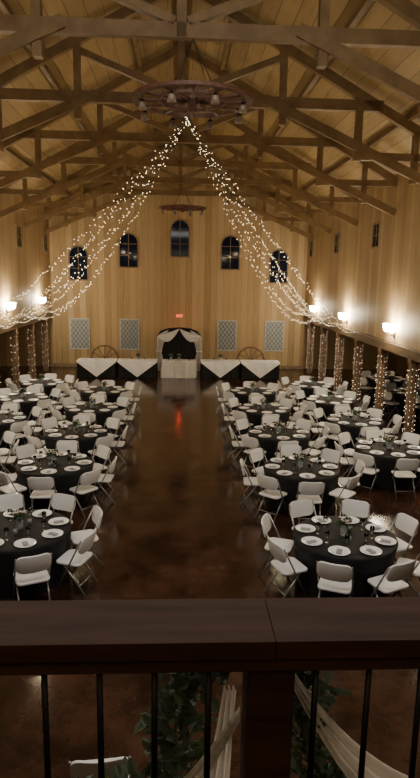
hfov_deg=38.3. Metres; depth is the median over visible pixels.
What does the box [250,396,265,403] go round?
folding chair
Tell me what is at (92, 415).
folding chair
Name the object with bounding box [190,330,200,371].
drape
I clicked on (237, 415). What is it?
folding chair
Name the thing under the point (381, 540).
napkin
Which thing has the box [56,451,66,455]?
dinner plate
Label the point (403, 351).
trim
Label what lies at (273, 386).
folding chair
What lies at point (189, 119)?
string
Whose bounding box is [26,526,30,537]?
wine glass
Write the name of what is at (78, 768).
folding chair
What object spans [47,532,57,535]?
napkin
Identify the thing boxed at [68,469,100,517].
folding chair
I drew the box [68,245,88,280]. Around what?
window
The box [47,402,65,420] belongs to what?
folding chair
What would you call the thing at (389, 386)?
folding chair
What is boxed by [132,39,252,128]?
chandelier
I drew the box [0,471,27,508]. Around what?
folding chair
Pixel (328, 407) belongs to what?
round table
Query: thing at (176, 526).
floor
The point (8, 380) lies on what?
folding chair
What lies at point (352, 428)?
round table
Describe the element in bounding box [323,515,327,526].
wine glass
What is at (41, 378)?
floral centerpiece
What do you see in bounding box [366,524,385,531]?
dinner plate
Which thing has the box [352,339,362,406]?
support post
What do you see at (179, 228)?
window
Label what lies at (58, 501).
folding chair
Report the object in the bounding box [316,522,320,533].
wine glass
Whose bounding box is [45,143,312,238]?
roof truss
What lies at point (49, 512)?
dinner plate
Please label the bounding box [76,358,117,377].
head table
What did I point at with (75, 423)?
floral centerpiece
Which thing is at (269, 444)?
round table
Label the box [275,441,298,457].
folding chair
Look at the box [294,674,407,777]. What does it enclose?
swag
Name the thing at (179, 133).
string
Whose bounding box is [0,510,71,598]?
round table
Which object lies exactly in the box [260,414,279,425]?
folding chair
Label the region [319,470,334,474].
dinner plate
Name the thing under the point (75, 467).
dinner plate
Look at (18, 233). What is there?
window
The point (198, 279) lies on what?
wall
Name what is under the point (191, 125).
string
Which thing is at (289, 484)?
round table
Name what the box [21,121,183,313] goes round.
string
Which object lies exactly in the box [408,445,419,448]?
dinner plate
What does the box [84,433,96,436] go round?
dinner plate
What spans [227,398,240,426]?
folding chair
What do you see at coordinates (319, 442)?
folding chair
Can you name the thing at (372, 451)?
dinner plate
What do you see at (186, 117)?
string
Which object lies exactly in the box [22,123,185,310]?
string
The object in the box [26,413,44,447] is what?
folding chair
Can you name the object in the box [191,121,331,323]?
string
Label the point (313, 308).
wall sconce
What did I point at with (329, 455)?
folding chair
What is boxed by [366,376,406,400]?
round table
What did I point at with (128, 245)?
window
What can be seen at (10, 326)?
trim
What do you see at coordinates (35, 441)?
folding chair
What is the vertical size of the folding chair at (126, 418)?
0.878 m
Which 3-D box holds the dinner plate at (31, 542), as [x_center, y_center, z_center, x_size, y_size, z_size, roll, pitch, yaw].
[-2.593,2.167,8.488,0.306,0.022,0.306,-4,12,-25]
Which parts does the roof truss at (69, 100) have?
queen post, queen post, king post, queen post, queen post, queen post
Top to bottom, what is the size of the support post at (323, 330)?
2.420 m
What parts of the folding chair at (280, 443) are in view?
backrest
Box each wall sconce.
[5,303,15,313]
[38,297,45,306]
[310,306,316,314]
[339,313,347,323]
[383,323,396,337]
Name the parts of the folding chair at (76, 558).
leg, seat, leg, backrest, leg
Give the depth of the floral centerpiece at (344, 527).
8.91 m
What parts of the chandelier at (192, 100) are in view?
lamp shade, lamp shade, lamp shade, lamp shade, chain, chain, chain, chain, lamp shade, lamp shade, lamp shade, lamp shade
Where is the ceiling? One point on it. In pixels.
(404, 62)
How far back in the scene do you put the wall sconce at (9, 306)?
21.28 m
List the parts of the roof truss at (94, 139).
queen post, queen post, king post, queen post, queen post, queen post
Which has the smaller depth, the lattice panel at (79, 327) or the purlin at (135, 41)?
the purlin at (135, 41)
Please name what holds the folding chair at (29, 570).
on the floor
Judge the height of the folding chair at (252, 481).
0.878 m
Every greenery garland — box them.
[77,672,229,777]
[290,670,351,777]
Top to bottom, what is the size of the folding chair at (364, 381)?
0.879 m
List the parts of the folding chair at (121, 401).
backrest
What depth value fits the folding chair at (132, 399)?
19.83 m
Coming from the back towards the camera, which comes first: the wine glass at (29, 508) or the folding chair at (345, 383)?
the folding chair at (345, 383)
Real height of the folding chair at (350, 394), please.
0.879 m
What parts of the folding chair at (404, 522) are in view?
leg, seat, backrest, leg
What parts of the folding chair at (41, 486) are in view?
backrest, seat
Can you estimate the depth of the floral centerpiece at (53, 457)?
12.07 m
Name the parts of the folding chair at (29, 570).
leg, leg, seat, backrest, leg, leg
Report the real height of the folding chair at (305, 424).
0.878 m
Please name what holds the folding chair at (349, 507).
on the floor
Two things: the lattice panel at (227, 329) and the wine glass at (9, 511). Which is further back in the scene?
the lattice panel at (227, 329)
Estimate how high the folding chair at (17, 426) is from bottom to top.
0.878 m
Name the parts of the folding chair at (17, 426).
backrest, seat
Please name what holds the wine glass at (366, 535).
on the round table at (365, 566)
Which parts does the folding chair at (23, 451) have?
backrest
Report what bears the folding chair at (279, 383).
on the floor
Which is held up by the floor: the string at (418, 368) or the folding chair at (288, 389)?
the folding chair at (288, 389)
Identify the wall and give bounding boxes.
[0,145,388,369]
[0,194,51,324]
[304,165,419,350]
[387,352,419,383]
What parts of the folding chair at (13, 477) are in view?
seat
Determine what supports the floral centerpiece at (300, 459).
on the round table at (289, 484)
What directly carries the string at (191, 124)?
attached to the wall at (376, 287)
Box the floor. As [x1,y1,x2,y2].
[0,366,419,777]
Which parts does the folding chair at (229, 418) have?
seat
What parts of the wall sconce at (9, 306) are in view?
lamp shade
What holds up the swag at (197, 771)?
hanging from the balcony railing
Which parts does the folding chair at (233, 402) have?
backrest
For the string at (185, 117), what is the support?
attached to the wall at (20, 268)
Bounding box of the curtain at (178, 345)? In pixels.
[160,328,198,358]
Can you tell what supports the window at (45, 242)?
in the wall at (20, 268)
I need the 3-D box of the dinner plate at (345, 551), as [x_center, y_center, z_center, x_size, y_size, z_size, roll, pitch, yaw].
[1.798,2.256,8.419,0.306,0.022,0.306,5,11,19]
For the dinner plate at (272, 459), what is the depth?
12.59 m
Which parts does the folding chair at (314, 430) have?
seat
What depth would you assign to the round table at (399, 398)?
20.09 m
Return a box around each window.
[15,225,21,247]
[43,234,47,251]
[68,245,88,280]
[118,232,138,267]
[170,219,189,257]
[220,235,239,269]
[268,249,288,283]
[309,239,313,256]
[334,232,340,253]
[371,221,381,248]
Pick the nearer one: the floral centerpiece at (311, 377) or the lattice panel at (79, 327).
the floral centerpiece at (311, 377)
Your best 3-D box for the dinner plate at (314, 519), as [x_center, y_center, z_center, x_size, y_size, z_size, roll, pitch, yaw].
[1.745,2.057,9.480,0.306,0.022,0.306,-4,12,-25]
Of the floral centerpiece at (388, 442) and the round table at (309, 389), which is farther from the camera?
the round table at (309, 389)
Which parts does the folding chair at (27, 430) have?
backrest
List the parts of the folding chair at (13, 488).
backrest, seat, leg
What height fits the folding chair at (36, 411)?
0.878 m
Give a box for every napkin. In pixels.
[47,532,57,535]
[365,548,375,553]
[380,539,390,542]
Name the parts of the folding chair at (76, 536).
leg, seat, backrest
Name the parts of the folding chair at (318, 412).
backrest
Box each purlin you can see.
[0,0,112,173]
[4,147,71,196]
[129,16,156,147]
[203,11,236,156]
[248,0,372,177]
[287,108,417,201]
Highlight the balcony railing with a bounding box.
[0,597,419,777]
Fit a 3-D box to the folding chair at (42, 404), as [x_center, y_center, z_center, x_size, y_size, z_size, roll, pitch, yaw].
[-4.972,0.711,17.852,0.500,0.879,0.479,11,14,43]
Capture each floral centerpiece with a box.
[10,508,28,529]
[18,387,25,397]
[38,374,43,381]
[46,448,58,463]
[70,419,80,431]
[88,397,95,407]
[100,381,107,389]
[249,382,255,390]
[259,398,267,408]
[274,420,283,431]
[293,453,305,467]
[309,376,315,384]
[326,390,333,399]
[335,516,352,536]
[351,409,359,419]
[383,435,393,448]
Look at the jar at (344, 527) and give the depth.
8.91 m
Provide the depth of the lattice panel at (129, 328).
29.52 m
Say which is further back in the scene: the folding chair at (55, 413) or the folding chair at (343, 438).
the folding chair at (55, 413)
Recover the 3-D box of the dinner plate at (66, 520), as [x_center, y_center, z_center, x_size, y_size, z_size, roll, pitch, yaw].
[-2.315,2.028,9.255,0.306,0.022,0.306,-4,12,-25]
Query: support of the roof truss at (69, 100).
attached to the wall at (20, 268)
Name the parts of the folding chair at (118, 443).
seat, backrest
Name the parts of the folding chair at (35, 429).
seat, backrest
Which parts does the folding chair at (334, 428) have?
backrest, seat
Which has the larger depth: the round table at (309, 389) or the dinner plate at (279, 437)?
the round table at (309, 389)
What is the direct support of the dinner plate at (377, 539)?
on the round table at (365, 566)
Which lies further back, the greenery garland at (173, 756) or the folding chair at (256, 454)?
the folding chair at (256, 454)
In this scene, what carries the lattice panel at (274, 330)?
attached to the wall at (198, 279)
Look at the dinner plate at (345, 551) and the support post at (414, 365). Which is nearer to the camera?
the dinner plate at (345, 551)
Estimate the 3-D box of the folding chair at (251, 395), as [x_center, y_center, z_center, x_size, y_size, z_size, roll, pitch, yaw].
[1.449,0.561,19.250,0.479,0.879,0.500,1,11,1]
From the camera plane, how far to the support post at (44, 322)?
27.97 m
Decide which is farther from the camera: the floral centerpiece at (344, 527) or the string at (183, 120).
the string at (183, 120)
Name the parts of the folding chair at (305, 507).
leg, backrest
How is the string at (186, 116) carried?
attached to the wall at (20, 268)
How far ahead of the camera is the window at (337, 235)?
23.60 m
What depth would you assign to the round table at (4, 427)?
15.48 m
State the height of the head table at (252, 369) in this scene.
0.745 m
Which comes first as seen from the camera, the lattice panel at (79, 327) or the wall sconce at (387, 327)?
the wall sconce at (387, 327)
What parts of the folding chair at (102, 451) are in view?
seat, backrest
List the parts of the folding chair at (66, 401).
backrest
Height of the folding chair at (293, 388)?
0.879 m
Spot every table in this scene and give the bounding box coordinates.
[0,393,48,420]
[0,412,26,449]
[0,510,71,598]
[15,453,93,510]
[20,379,64,404]
[43,424,107,463]
[64,402,118,433]
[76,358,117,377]
[80,386,126,409]
[117,358,157,377]
[160,359,196,377]
[200,359,239,378]
[230,387,275,410]
[238,403,290,434]
[240,360,279,378]
[248,425,310,466]
[263,457,339,515]
[291,381,333,406]
[293,516,397,597]
[306,395,354,426]
[326,414,383,449]
[354,440,419,489]
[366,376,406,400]
[391,388,419,416]
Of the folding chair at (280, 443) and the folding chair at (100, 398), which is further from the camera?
the folding chair at (100, 398)
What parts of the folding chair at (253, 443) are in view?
backrest, seat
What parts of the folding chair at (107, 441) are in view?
backrest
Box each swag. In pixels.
[184,706,239,777]
[210,685,235,777]
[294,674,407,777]
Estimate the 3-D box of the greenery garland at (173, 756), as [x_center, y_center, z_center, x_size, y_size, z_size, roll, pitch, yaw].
[-0.124,0.674,1.202,0.363,0.465,0.135,0,11,-3]
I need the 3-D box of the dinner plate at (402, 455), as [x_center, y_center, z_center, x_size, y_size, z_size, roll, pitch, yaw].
[4.062,1.426,13.068,0.306,0.022,0.306,0,11,-3]
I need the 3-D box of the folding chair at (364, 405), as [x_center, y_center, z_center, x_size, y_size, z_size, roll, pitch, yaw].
[4.516,0.778,18.377,0.500,0.879,0.479,9,13,36]
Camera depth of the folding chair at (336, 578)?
7.92 m
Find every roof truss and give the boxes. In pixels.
[0,0,419,119]
[0,0,419,184]
[0,45,397,215]
[0,88,358,226]
[24,117,331,233]
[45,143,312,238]
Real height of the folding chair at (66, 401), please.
0.878 m
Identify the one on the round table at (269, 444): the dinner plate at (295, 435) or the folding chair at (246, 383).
the dinner plate at (295, 435)
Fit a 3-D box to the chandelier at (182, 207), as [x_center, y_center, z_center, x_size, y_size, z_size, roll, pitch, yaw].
[-1.087,-7.583,24.192,1.896,1.127,1.896,9,13,37]
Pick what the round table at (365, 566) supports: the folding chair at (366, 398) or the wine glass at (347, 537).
the wine glass at (347, 537)
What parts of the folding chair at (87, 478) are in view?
leg, leg, seat, backrest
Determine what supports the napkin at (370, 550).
on the dinner plate at (362, 549)
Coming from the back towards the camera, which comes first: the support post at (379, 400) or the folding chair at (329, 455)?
the support post at (379, 400)
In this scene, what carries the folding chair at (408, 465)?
on the floor
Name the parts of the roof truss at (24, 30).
queen post, king post, queen post, queen post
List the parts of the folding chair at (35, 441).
backrest, seat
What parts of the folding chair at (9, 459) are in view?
leg, seat, backrest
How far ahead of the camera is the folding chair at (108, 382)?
21.06 m
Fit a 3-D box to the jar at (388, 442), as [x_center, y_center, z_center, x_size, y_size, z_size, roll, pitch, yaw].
[4.016,1.249,13.604,0.110,0.170,0.108,0,11,-3]
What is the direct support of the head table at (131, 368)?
on the floor
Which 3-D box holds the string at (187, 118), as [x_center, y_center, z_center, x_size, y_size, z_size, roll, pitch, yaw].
[2.183,-3.820,18.751,0.070,4.277,18.612,4,11,16]
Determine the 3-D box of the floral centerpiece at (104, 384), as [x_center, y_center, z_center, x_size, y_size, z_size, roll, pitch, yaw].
[-3.463,-0.116,19.842,0.256,0.302,0.248,8,13,33]
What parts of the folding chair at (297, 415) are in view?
seat, backrest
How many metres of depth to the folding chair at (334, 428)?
15.44 m
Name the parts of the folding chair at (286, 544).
backrest, leg, leg, seat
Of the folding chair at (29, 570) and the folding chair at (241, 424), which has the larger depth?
the folding chair at (241, 424)
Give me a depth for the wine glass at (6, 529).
8.60 m
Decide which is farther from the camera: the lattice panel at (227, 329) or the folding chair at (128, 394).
the lattice panel at (227, 329)
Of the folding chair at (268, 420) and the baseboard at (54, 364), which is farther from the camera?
the baseboard at (54, 364)
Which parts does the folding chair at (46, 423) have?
backrest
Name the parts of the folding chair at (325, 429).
seat, backrest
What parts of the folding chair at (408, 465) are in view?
leg, seat, backrest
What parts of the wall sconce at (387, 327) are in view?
lamp shade, lamp shade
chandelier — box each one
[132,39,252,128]
[159,185,205,215]
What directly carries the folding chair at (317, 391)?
on the floor
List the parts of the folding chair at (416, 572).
seat, leg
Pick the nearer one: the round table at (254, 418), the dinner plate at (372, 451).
the dinner plate at (372, 451)
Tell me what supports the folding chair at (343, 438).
on the floor
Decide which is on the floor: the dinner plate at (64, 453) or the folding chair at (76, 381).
the folding chair at (76, 381)
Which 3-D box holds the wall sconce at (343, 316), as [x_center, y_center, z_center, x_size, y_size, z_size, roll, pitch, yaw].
[4.889,-2.574,22.173,0.295,0.390,0.670,0,11,-3]
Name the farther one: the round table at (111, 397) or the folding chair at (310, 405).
the round table at (111, 397)
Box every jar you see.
[16,517,23,529]
[297,458,302,467]
[340,524,347,536]
[386,440,390,448]
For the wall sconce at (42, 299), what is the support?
attached to the wall at (20, 268)
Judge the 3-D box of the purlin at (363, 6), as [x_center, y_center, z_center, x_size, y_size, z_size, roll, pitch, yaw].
[2.345,-7.316,14.879,0.100,0.120,27.680,0,11,-3]
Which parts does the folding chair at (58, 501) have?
backrest, leg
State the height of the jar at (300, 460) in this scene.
0.170 m
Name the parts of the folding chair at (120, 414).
backrest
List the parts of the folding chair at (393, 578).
leg, seat, backrest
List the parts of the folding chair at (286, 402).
backrest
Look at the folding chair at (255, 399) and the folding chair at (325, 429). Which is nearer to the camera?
the folding chair at (325, 429)
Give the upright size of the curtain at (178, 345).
2.050 m
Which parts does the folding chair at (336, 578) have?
leg, backrest, seat, leg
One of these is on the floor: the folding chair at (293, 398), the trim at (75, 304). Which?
the folding chair at (293, 398)
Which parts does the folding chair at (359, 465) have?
seat, backrest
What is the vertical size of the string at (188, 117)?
4.355 m
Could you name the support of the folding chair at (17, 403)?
on the floor
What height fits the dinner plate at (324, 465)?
0.022 m
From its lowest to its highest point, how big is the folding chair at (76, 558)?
0.878 m
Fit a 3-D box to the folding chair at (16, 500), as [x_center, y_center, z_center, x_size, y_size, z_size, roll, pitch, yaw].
[-3.275,2.221,9.946,0.480,0.878,0.499,-3,11,-22]
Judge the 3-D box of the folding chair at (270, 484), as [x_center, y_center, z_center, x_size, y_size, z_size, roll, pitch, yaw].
[1.175,2.013,11.474,0.480,0.878,0.499,10,14,39]
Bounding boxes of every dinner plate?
[3,509,14,516]
[14,538,35,547]
[17,460,32,463]
[21,466,36,470]
[32,509,51,516]
[41,469,56,473]
[42,529,62,537]
[48,433,61,436]
[48,517,68,524]
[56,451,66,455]
[64,466,79,470]
[65,435,77,438]
[72,454,86,457]
[77,460,91,463]
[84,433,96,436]
[265,464,279,468]
[270,458,282,461]
[277,436,289,439]
[277,470,291,474]
[293,434,305,437]
[295,524,315,531]
[299,473,315,477]
[301,536,322,545]
[312,516,330,523]
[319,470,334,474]
[322,464,337,468]
[328,546,349,555]
[348,516,359,523]
[356,445,369,448]
[359,440,371,443]
[360,545,381,554]
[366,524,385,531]
[370,450,383,453]
[375,536,396,544]
[391,452,404,456]
[407,450,419,454]
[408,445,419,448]
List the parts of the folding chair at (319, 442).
seat, backrest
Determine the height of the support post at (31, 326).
2.420 m
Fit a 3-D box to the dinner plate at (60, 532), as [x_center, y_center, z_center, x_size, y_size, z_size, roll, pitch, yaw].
[-2.293,2.111,8.816,0.306,0.022,0.306,5,11,19]
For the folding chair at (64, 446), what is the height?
0.878 m
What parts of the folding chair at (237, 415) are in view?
backrest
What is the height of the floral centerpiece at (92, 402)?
0.302 m
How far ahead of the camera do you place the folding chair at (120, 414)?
16.52 m
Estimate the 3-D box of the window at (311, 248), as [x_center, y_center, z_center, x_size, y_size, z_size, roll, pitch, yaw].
[4.732,-6.548,28.193,0.050,0.800,0.720,0,11,-3]
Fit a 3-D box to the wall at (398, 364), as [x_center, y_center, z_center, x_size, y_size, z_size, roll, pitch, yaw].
[9.826,0.714,14.226,0.100,2.700,32.700,0,11,-3]
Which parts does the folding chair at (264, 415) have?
backrest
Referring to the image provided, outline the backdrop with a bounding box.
[156,327,201,371]
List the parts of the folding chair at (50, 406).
backrest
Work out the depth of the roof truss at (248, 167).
20.27 m
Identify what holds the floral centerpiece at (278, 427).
on the round table at (269, 444)
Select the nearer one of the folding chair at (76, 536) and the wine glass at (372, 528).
the wine glass at (372, 528)
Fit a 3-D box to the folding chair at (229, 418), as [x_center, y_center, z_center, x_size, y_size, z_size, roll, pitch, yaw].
[0.572,0.872,17.513,0.499,0.878,0.480,1,11,0]
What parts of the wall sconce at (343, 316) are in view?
lamp shade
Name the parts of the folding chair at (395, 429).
backrest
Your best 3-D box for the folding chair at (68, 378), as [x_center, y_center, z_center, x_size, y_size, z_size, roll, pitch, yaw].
[-5.199,-0.045,21.869,0.479,0.879,0.500,9,13,35]
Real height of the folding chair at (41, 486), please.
0.878 m
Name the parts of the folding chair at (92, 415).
backrest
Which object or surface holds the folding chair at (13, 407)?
on the floor
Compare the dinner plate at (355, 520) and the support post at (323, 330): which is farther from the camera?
the support post at (323, 330)
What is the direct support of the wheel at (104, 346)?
on the floor
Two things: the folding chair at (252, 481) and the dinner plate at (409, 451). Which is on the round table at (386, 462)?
the dinner plate at (409, 451)
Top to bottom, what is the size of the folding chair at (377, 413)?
0.878 m
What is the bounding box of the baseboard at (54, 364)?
[53,363,301,368]
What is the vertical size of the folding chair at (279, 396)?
0.879 m
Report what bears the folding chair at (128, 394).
on the floor
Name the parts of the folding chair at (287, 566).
leg, backrest, seat, leg, leg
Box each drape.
[157,330,167,370]
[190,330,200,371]
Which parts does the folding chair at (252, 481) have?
backrest, seat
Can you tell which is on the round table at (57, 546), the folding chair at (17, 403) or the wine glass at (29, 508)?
the wine glass at (29, 508)
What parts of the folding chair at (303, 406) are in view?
backrest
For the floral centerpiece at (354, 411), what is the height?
0.302 m
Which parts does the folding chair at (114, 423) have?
backrest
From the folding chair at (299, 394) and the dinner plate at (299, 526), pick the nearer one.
the dinner plate at (299, 526)
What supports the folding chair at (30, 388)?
on the floor
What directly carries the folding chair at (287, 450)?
on the floor
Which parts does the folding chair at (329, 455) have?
backrest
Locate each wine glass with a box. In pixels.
[4,527,8,539]
[7,509,11,520]
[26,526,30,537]
[28,507,31,518]
[41,519,45,530]
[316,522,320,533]
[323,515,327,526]
[324,530,328,542]
[344,535,349,547]
[360,518,364,529]
[363,533,368,545]
[370,526,374,537]
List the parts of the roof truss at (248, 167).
queen post, queen post, queen post, king post, queen post, queen post, queen post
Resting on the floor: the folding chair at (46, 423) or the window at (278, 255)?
the folding chair at (46, 423)
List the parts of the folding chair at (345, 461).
backrest, seat, leg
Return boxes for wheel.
[90,345,118,358]
[236,346,263,360]
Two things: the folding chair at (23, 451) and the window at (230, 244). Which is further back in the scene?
the window at (230, 244)
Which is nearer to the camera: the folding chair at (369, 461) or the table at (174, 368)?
the folding chair at (369, 461)
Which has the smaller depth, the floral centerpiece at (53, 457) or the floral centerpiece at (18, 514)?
the floral centerpiece at (18, 514)
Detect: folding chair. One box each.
[0,388,11,395]
[0,431,15,466]
[0,439,18,481]
[0,462,16,492]
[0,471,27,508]
[0,493,24,511]
[1,404,18,411]
[3,402,22,412]
[5,378,19,392]
[5,421,28,455]
[8,383,19,392]
[13,553,51,600]
[15,444,37,483]
[19,374,31,381]
[23,425,44,448]
[26,386,40,392]
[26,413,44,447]
[27,406,42,437]
[27,435,52,453]
[27,477,58,512]
[30,385,43,392]
[31,399,51,420]
[40,417,58,446]
[44,373,56,378]
[47,393,65,420]
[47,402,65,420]
[48,493,75,523]
[49,388,60,413]
[51,383,67,405]
[51,409,72,424]
[54,528,98,595]
[56,441,77,453]
[57,440,80,453]
[62,397,76,412]
[64,375,73,396]
[64,379,77,395]
[65,385,80,400]
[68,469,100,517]
[68,756,131,777]
[69,391,84,402]
[71,506,104,571]
[73,415,90,424]
[76,381,88,400]
[77,413,96,424]
[88,435,113,465]
[89,395,104,402]
[90,456,117,502]
[91,393,106,402]
[92,445,111,492]
[101,380,114,385]
[104,409,126,440]
[104,417,120,451]
[106,426,127,464]
[114,391,131,415]
[115,397,128,425]
[118,403,135,434]
[124,381,134,401]
[126,386,141,413]
[216,386,229,413]
[221,382,230,409]
[221,403,237,435]
[222,391,241,417]
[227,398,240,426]
[228,426,248,463]
[232,410,252,439]
[234,418,250,454]
[239,459,263,506]
[240,435,265,474]
[243,381,256,386]
[248,394,263,403]
[248,448,266,489]
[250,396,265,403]
[255,474,288,521]
[258,513,293,581]
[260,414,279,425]
[261,416,278,425]
[264,536,307,597]
[266,383,278,392]
[269,392,285,403]
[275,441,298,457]
[276,387,290,401]
[277,381,291,402]
[278,398,292,413]
[280,445,301,456]
[281,377,290,398]
[282,410,302,425]
[288,385,304,406]
[289,403,306,421]
[289,499,316,545]
[290,395,307,421]
[295,390,305,417]
[295,419,311,447]
[296,482,324,523]
[299,376,310,380]
[302,435,325,457]
[303,400,322,427]
[309,414,326,447]
[309,426,329,449]
[313,408,325,442]
[315,389,328,394]
[316,561,353,597]
[320,448,341,487]
[323,377,335,384]
[324,422,345,448]
[327,473,360,515]
[330,404,349,414]
[334,381,347,395]
[334,386,344,395]
[334,406,350,413]
[334,441,354,482]
[338,432,354,474]
[338,459,364,499]
[340,499,370,520]
[343,391,356,399]
[352,452,379,495]
[354,395,370,410]
[356,427,379,441]
[357,401,368,414]
[359,377,373,398]
[360,371,371,391]
[365,429,384,439]
[366,408,382,418]
[367,560,415,596]
[383,391,399,417]
[383,414,401,434]
[384,383,396,406]
[385,422,401,439]
[388,459,419,498]
[389,513,418,561]
[394,553,419,596]
[401,432,419,445]
[414,395,419,417]
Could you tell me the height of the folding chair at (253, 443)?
0.878 m
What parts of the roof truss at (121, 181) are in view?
queen post, queen post, queen post, king post, queen post, queen post, queen post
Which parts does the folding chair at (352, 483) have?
leg, seat, backrest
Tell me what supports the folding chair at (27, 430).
on the floor
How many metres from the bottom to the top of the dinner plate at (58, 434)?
0.022 m
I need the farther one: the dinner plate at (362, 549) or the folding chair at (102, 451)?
the folding chair at (102, 451)
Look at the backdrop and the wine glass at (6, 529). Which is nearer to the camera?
the wine glass at (6, 529)
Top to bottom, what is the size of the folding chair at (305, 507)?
0.878 m
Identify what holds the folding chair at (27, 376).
on the floor
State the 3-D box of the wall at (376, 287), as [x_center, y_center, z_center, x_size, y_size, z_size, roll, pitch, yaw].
[5.555,-2.956,13.322,0.120,4.700,32.700,0,11,-3]
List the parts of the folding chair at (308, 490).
seat, backrest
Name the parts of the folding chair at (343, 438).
backrest, seat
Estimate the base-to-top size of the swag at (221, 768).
0.700 m
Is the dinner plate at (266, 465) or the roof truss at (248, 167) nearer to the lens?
the dinner plate at (266, 465)
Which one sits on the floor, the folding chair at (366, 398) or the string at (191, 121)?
the folding chair at (366, 398)
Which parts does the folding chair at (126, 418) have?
seat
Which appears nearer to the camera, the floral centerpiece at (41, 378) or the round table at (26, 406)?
the round table at (26, 406)
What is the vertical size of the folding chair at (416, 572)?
0.878 m
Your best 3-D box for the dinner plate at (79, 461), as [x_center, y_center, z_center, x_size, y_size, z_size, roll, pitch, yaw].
[-2.526,1.478,12.173,0.306,0.022,0.306,0,11,-3]
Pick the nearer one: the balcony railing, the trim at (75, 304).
the balcony railing
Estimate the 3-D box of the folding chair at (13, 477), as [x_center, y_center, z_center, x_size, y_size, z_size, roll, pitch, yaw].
[-4.112,1.799,12.123,0.499,0.878,0.480,0,11,-8]
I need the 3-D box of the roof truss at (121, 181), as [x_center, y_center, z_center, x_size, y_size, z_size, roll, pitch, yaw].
[-1.170,-8.494,23.997,12.354,4.310,0.200,0,11,-3]
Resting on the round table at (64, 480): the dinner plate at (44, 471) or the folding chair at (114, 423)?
the dinner plate at (44, 471)
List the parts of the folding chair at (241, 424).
backrest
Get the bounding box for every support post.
[10,328,19,388]
[27,323,35,378]
[41,319,48,370]
[306,322,314,373]
[318,327,327,380]
[333,332,343,391]
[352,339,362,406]
[375,348,387,418]
[403,359,419,432]
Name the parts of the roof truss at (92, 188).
queen post, queen post, queen post, queen post, queen post, queen post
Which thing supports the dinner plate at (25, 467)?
on the round table at (64, 480)
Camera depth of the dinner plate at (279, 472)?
11.77 m
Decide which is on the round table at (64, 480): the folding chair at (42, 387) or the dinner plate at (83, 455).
the dinner plate at (83, 455)
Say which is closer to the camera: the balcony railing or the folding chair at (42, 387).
the balcony railing
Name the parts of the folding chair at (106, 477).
leg, seat, leg, backrest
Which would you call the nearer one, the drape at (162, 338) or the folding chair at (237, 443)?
the folding chair at (237, 443)
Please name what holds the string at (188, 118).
hanging from the wall at (376, 287)
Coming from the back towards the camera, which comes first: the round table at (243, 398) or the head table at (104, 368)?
the head table at (104, 368)
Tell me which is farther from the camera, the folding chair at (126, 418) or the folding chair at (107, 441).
the folding chair at (126, 418)
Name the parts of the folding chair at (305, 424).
backrest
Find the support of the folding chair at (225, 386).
on the floor
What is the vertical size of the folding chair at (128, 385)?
0.879 m
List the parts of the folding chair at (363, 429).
backrest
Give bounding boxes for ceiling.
[0,0,419,214]
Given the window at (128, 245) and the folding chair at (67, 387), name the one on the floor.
the folding chair at (67, 387)
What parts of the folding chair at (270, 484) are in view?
backrest, seat, leg, leg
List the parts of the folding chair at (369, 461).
backrest, seat, leg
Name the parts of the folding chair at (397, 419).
seat, backrest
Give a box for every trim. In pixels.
[0,311,52,333]
[51,303,304,308]
[303,315,419,362]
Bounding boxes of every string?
[3,118,185,326]
[13,116,186,298]
[14,117,185,303]
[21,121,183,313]
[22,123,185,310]
[27,133,179,319]
[36,120,183,305]
[53,117,186,311]
[186,119,323,320]
[187,118,308,309]
[188,117,340,323]
[188,118,316,322]
[188,119,319,317]
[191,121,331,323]
[191,124,328,325]
[191,125,304,314]
[193,134,306,312]
[402,368,418,432]
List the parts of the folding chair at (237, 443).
backrest, seat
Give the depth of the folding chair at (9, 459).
13.19 m
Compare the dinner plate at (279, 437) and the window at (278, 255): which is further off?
the window at (278, 255)
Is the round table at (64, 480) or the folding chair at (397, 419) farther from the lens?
the folding chair at (397, 419)
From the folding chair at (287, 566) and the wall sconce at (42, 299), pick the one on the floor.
the folding chair at (287, 566)
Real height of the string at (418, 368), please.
2.090 m
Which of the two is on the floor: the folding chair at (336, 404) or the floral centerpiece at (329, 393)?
the folding chair at (336, 404)
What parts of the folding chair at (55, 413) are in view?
backrest, seat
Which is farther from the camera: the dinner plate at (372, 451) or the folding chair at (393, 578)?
the dinner plate at (372, 451)
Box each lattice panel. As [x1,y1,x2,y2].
[70,318,89,348]
[120,319,138,349]
[217,320,236,350]
[264,321,283,350]
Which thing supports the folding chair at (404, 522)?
on the floor
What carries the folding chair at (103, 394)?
on the floor
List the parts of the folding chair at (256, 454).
backrest, seat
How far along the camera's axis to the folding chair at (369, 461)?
12.80 m
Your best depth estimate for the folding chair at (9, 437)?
13.98 m
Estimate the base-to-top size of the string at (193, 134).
4.282 m
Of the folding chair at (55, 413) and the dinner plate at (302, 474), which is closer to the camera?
the dinner plate at (302, 474)
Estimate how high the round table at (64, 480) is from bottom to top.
0.752 m
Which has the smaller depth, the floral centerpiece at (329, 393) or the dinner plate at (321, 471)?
the dinner plate at (321, 471)
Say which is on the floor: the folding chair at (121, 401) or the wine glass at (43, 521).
the folding chair at (121, 401)
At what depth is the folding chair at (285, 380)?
22.36 m
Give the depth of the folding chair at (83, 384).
20.68 m
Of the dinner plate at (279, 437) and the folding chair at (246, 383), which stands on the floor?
the folding chair at (246, 383)
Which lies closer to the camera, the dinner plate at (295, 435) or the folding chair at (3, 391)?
the dinner plate at (295, 435)
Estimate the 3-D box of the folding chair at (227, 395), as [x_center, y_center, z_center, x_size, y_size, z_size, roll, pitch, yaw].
[0.721,0.501,19.504,0.500,0.879,0.479,-9,15,-43]
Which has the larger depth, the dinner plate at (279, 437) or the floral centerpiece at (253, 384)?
the floral centerpiece at (253, 384)
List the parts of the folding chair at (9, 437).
seat, backrest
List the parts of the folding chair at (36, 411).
seat, backrest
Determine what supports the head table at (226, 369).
on the floor

